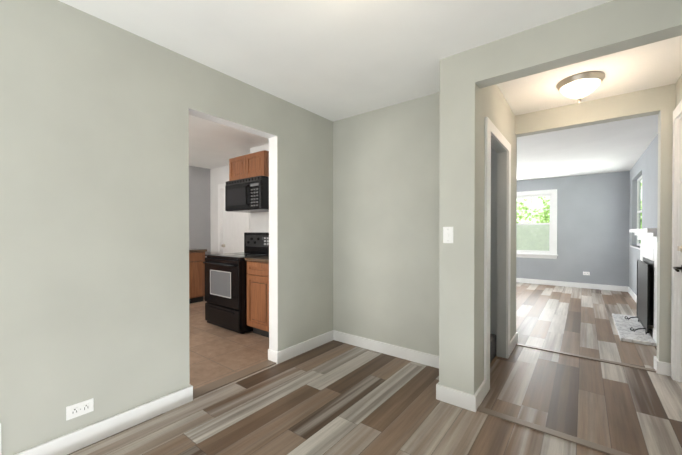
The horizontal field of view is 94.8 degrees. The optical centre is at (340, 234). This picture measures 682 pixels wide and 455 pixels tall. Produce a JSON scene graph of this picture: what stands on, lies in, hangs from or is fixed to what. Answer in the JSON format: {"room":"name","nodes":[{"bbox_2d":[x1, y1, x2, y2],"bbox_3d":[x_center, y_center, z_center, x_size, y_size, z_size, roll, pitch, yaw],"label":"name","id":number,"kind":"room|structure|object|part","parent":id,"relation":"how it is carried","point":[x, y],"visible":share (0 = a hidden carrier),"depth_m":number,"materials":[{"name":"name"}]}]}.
{"room":"dining room","nodes":[
{"label":"dining room","id":0,"kind":"room"},
{"bbox_2d":[0,0,332,454],"bbox_3d":[-1.423,-0.029,1.887,0.120,2.440,4.450,0,1,38],"label":"wall","id":1,"kind":"structure","parent":0,"point":[95,112],"depth_m":1.86,"materials":[{"name":"grey paint"}]},
{"bbox_2d":[0,423,1,454],"bbox_3d":[-1.731,0.989,1.388,0.014,0.160,0.310,0,1,38],"label":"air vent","id":2,"kind":"object","parent":1,"relation":"in","point":[0,439],"visible":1,"depth_m":1.51,"materials":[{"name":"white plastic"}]},
{"bbox_2d":[66,398,93,420],"bbox_3d":[-1.455,0.974,1.749,0.010,0.075,0.120,0,1,38],"label":"outlet","id":3,"kind":"object","parent":1,"relation":"attached to","point":[79,409],"visible":1,"depth_m":1.75,"materials":[{"name":"white plastic"}]},
{"bbox_2d":[14,384,192,454],"bbox_3d":[-1.898,1.144,1.171,0.016,0.105,2.721,0,1,38],"label":"baseboard","id":4,"kind":"structure","parent":1,"relation":"attached to","point":[73,441],"depth_m":1.85,"materials":[{"name":"white wood"}]},
{"bbox_2d":[274,330,333,363],"bbox_3d":[-0.346,1.128,3.177,0.016,0.105,0.786,0,1,38],"label":"baseboard","id":5,"kind":"structure","parent":1,"relation":"attached to","point":[290,352],"depth_m":3.12,"materials":[{"name":"white wood"}]},
{"bbox_2d":[189,166,210,256],"bbox_3d":[-4.108,-0.047,4.251,0.120,2.440,5.140,0,1,38],"label":"wall","id":6,"kind":"structure","parent":0,"point":[199,212],"depth_m":5.97,"materials":[{"name":"grey paint"}]},
{"bbox_2d":[189,296,268,389],"bbox_3d":[-2.673,1.231,3.149,3.510,0.100,5.140,0,1,38],"label":"floor","id":7,"kind":"structure","parent":0,"point":[216,352],"depth_m":3.22,"materials":[{"name":"beige tile"}]},
{"bbox_2d":[189,252,204,303],"bbox_3d":[-2.754,0.729,5.383,0.635,0.870,0.560,0,1,38],"label":"base cabinet","id":8,"kind":"object","parent":7,"relation":"on","point":[196,276],"depth_m":5.29,"materials":[{"name":"brown wood"}]},
{"bbox_2d":[189,248,206,251],"bbox_3d":[-3.236,0.279,4.748,0.645,0.040,2.190,0,1,38],"label":"countertop","id":9,"kind":"structure","parent":8,"relation":"on","point":[190,249],"depth_m":5.32,"materials":[{"name":"grey stone"}]},
{"bbox_2d":[203,232,268,333],"bbox_3d":[-1.280,0.574,4.103,0.768,1.200,0.758,0,1,38],"label":"range","id":10,"kind":"object","parent":7,"relation":"on","point":[226,290],"visible":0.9,"depth_m":3.82,"materials":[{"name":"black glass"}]},
{"bbox_2d":[245,256,268,337],"bbox_3d":[-0.620,0.672,3.680,0.788,1.010,0.630,0,1,38],"label":"base cabinet","id":11,"kind":"object","parent":7,"relation":"on","point":[258,294],"visible":0.35,"depth_m":3.56,"materials":[{"name":"brown wood"}]},
{"bbox_2d":[250,144,268,231],"bbox_3d":[-0.641,-0.046,4.172,1.680,2.440,0.120,0,1,38],"label":"wall","id":12,"kind":"structure","parent":0,"point":[259,221],"depth_m":4.50,"materials":[{"name":"white paint"}]},
{"bbox_2d":[229,150,268,180],"bbox_3d":[-1.149,-0.892,4.260,0.760,0.320,0.348,0,1,38],"label":"upper cabinet","id":13,"kind":"object","parent":12,"relation":"attached to","point":[250,165],"visible":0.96,"depth_m":4.07,"materials":[{"name":"brown wood"}]},
{"bbox_2d":[225,176,268,212],"bbox_3d":[-1.181,-0.522,4.222,0.760,0.410,0.453,0,1,38],"label":"over-the-range microwave","id":14,"kind":"object","parent":13,"relation":"attached to","point":[248,195],"visible":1,"depth_m":4.00,"materials":[{"name":"black glass"}]},
{"bbox_2d":[210,148,496,354],"bbox_3d":[-0.585,-0.049,4.514,5.130,2.440,0.490,0,1,38],"label":"wall","id":15,"kind":"structure","parent":0,"point":[493,288],"depth_m":3.09,"materials":[{"name":"white paint"}]},
{"bbox_2d":[218,183,249,253],"bbox_3d":[-1.912,0.107,5.717,0.980,2.110,0.135,0,1,38],"label":"door frame","id":16,"kind":"structure","parent":15,"relation":"attached to","point":[221,187],"depth_m":5.92,"materials":[{"name":"white wood"}]},
{"bbox_2d":[221,189,246,253],"bbox_3d":[-1.931,0.147,5.693,0.796,2.006,0.095,0,1,38],"label":"kitchen door","id":17,"kind":"structure","parent":15,"relation":"in","point":[234,227],"depth_m":5.73,"materials":[{"name":"white paint"}]},
{"bbox_2d":[58,0,681,180],"bbox_3d":[0.171,-1.327,4.248,6.640,0.120,10.390,0,1,38],"label":"ceiling","id":18,"kind":"structure","parent":0,"point":[333,60],"depth_m":2.22,"materials":[{"name":"white paint"}]},
{"bbox_2d":[556,71,604,102],"bbox_3d":[1.951,-1.165,2.562,0.316,0.180,0.316,0,1,38],"label":"light","id":19,"kind":"object","parent":18,"relation":"attached to","point":[579,86],"visible":1,"depth_m":2.48,"materials":[{"name":"white glass"}]},
{"bbox_3d":[1.951,-1.163,2.562,0.272,0.102,0.272,0,1,38],"label":"lamp shade","id":20,"kind":"part","parent":19,"relation":"part of","materials":[{"name":"white glass"}]},
{"bbox_2d":[68,282,681,454],"bbox_3d":[0.883,1.227,3.716,4.840,0.100,10.390,0,1,38],"label":"floor","id":21,"kind":"structure","parent":0,"point":[333,397],"depth_m":2.18,"materials":[{"name":"brown wood"}]},
{"bbox_2d":[193,343,655,454],"bbox_3d":[0.788,1.181,2.518,2.855,0.009,2.730,0,1,38],"label":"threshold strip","id":22,"kind":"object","parent":21,"relation":"on","point":[214,385],"depth_m":2.35,"materials":[{"name":"brown wood"}]},
{"bbox_2d":[490,334,495,362],"bbox_3d":[0.775,0.566,3.175,1.320,1.230,0.739,0,1,38],"label":"carpeted stairs","id":23,"kind":"structure","parent":21,"relation":"on","point":[492,346],"depth_m":2.96,"materials":[{"name":"carpet"}]},
{"bbox_2d":[612,313,655,345],"bbox_3d":[3.613,1.158,3.910,0.280,0.035,1.320,0,1,38],"label":"marble hearth","id":24,"kind":"object","parent":21,"relation":"on","point":[623,325],"visible":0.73,"depth_m":3.69,"materials":[{"name":"grey stone"}]},
{"bbox_2d":[624,259,652,333],"bbox_3d":[3.696,0.739,3.842,0.278,0.805,0.880,0,1,38],"label":"fire screen","id":25,"kind":"object","parent":24,"relation":"on","point":[643,269],"visible":0.85,"depth_m":3.76,"materials":[{"name":"metal"}]},
{"bbox_2d":[629,228,656,345],"bbox_3d":[3.735,0.554,3.812,0.207,1.245,1.600,0,1,38],"label":"fireplace","id":26,"kind":"object","parent":21,"relation":"on","point":[647,237],"visible":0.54,"depth_m":3.71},
{"bbox_2d":[333,92,439,355],"bbox_3d":[0.455,-0.038,3.039,1.440,2.440,0.330,0,1,38],"label":"wall","id":27,"kind":"structure","parent":0,"point":[386,161],"depth_m":3.08,"materials":[{"name":"grey paint"}]},
{"bbox_2d":[334,330,438,367],"bbox_3d":[0.461,1.129,3.089,1.400,0.105,0.016,0,1,38],"label":"baseboard","id":28,"kind":"structure","parent":27,"relation":"attached to","point":[420,357],"depth_m":3.07,"materials":[{"name":"white wood"}]},
{"bbox_2d":[439,48,485,394],"bbox_3d":[0.894,-0.033,2.300,0.240,2.440,0.300,0,1,38],"label":"column","id":29,"kind":"structure","parent":0,"point":[462,213],"depth_m":2.18,"materials":[{"name":"grey paint"}]},
{"bbox_2d":[436,382,453,400],"bbox_3d":[0.840,1.134,2.448,0.016,0.105,0.486,0,1,38],"label":"baseboard","id":30,"kind":"structure","parent":29,"relation":"attached to","point":[441,391],"depth_m":2.24,"materials":[{"name":"white wood"}]},
{"bbox_2d":[443,227,452,242],"bbox_3d":[0.755,0.003,2.210,0.072,0.116,0.014,0,1,38],"label":"light switch","id":31,"kind":"object","parent":29,"relation":"attached to","point":[447,234],"visible":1,"depth_m":2.21,"materials":[{"name":"white plastic"}]},
{"bbox_2d":[486,84,514,340],"bbox_3d":[1.432,-0.037,2.864,0.080,2.440,1.250,0,1,38],"label":"wall","id":32,"kind":"structure","parent":0,"point":[500,115],"depth_m":3.08,"materials":[{"name":"beige paint"}]},
{"bbox_2d":[484,117,510,394],"bbox_3d":[1.328,0.157,2.718,0.100,2.055,0.950,0,1,38],"label":"door frame","id":33,"kind":"structure","parent":32,"relation":"attached to","point":[497,141],"depth_m":2.98,"materials":[{"name":"white wood"}]},
{"bbox_2d":[470,332,670,411],"bbox_3d":[1.875,1.134,2.416,1.180,0.105,1.702,0,1,38],"label":"baseboard","id":34,"kind":"structure","parent":32,"relation":"attached to","point":[662,368],"depth_m":2.63,"materials":[{"name":"white wood"}]},
{"bbox_2d":[516,171,629,286],"bbox_3d":[4.026,-0.073,7.767,4.840,2.440,0.120,0,1,38],"label":"wall","id":35,"kind":"structure","parent":0,"point":[593,210],"depth_m":6.71,"materials":[{"name":"grey paint"}]},
{"bbox_2d":[516,189,557,258],"bbox_3d":[4.482,-0.236,7.375,1.040,1.570,0.180,0,1,38],"label":"living room window","id":36,"kind":"structure","parent":35,"relation":"in","point":[536,240],"depth_m":7.31,"materials":[{"name":"clear glass"}]},
{"bbox_2d":[516,278,626,291],"bbox_3d":[3.937,1.094,7.759,4.720,0.105,0.016,0,1,38],"label":"baseboard","id":37,"kind":"structure","parent":35,"relation":"attached to","point":[587,285],"depth_m":6.86,"materials":[{"name":"white wood"}]},
{"bbox_2d":[514,83,675,362],"bbox_3d":[1.053,-0.045,4.024,4.720,2.440,0.120,0,1,38],"label":"wall","id":38,"kind":"structure","parent":0,"point":[660,101],"depth_m":2.71,"materials":[{"name":"beige paint"}]},
{"bbox_2d":[629,134,657,295],"bbox_3d":[4.429,-0.049,4.433,0.120,2.440,4.660,0,1,38],"label":"wall","id":39,"kind":"structure","parent":0,"point":[645,166],"depth_m":4.84,"materials":[{"name":"grey paint"}]},
{"bbox_2d":[627,287,636,302],"bbox_3d":[5.021,1.112,5.317,0.016,0.105,2.470,0,1,38],"label":"baseboard","id":40,"kind":"structure","parent":39,"relation":"attached to","point":[629,290],"depth_m":5.74,"materials":[{"name":"white wood"}]},
{"bbox_2d":[630,175,641,249],"bbox_3d":[5.197,-0.398,5.454,0.120,1.274,1.330,0,1,38],"label":"living room window","id":41,"kind":"structure","parent":39,"relation":"in","point":[639,179],"depth_m":5.90,"materials":[{"name":"clear glass"}]},
{"bbox_2d":[675,74,681,107],"bbox_3d":[1.224,-0.019,0.496,0.130,2.440,5.490,0,1,38],"label":"wall","id":42,"kind":"structure","parent":0,"point":[679,90],"depth_m":2.52,"materials":[{"name":"beige paint"}]},
{"bbox_2d":[475,0,681,88],"bbox_3d":[1.361,-1.134,1.817,1.080,0.230,0.120,0,1,38],"label":"header","id":43,"kind":"object","parent":42,"relation":"attached to","point":[611,27],"visible":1,"depth_m":1.77,"materials":[{"name":"grey paint"}]},
{"bbox_2d":[671,100,681,381],"bbox_3d":[2.481,0.087,2.135,0.148,2.204,1.088,0,1,38],"label":"door frame","id":44,"kind":"structure","parent":42,"relation":"attached to","point":[676,300],"depth_m":2.53,"materials":[{"name":"white wood"}]},
{"bbox_2d":[673,178,681,380],"bbox_3d":[2.445,0.130,2.156,0.109,2.094,0.904,0,1,38],"label":"front door","id":45,"kind":"structure","parent":42,"relation":"in","point":[678,269],"depth_m":2.47,"materials":[{"name":"white wood"}]},
{"label":"outside","id":46,"kind":"structure","parent":0,"visible":0},
{"bbox_2d":[516,180,641,240],"bbox_3d":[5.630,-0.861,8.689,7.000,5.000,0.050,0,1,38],"label":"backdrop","id":47,"kind":"structure","parent":46,"point":[536,206],"depth_m":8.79,"materials":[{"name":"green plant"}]}
]}

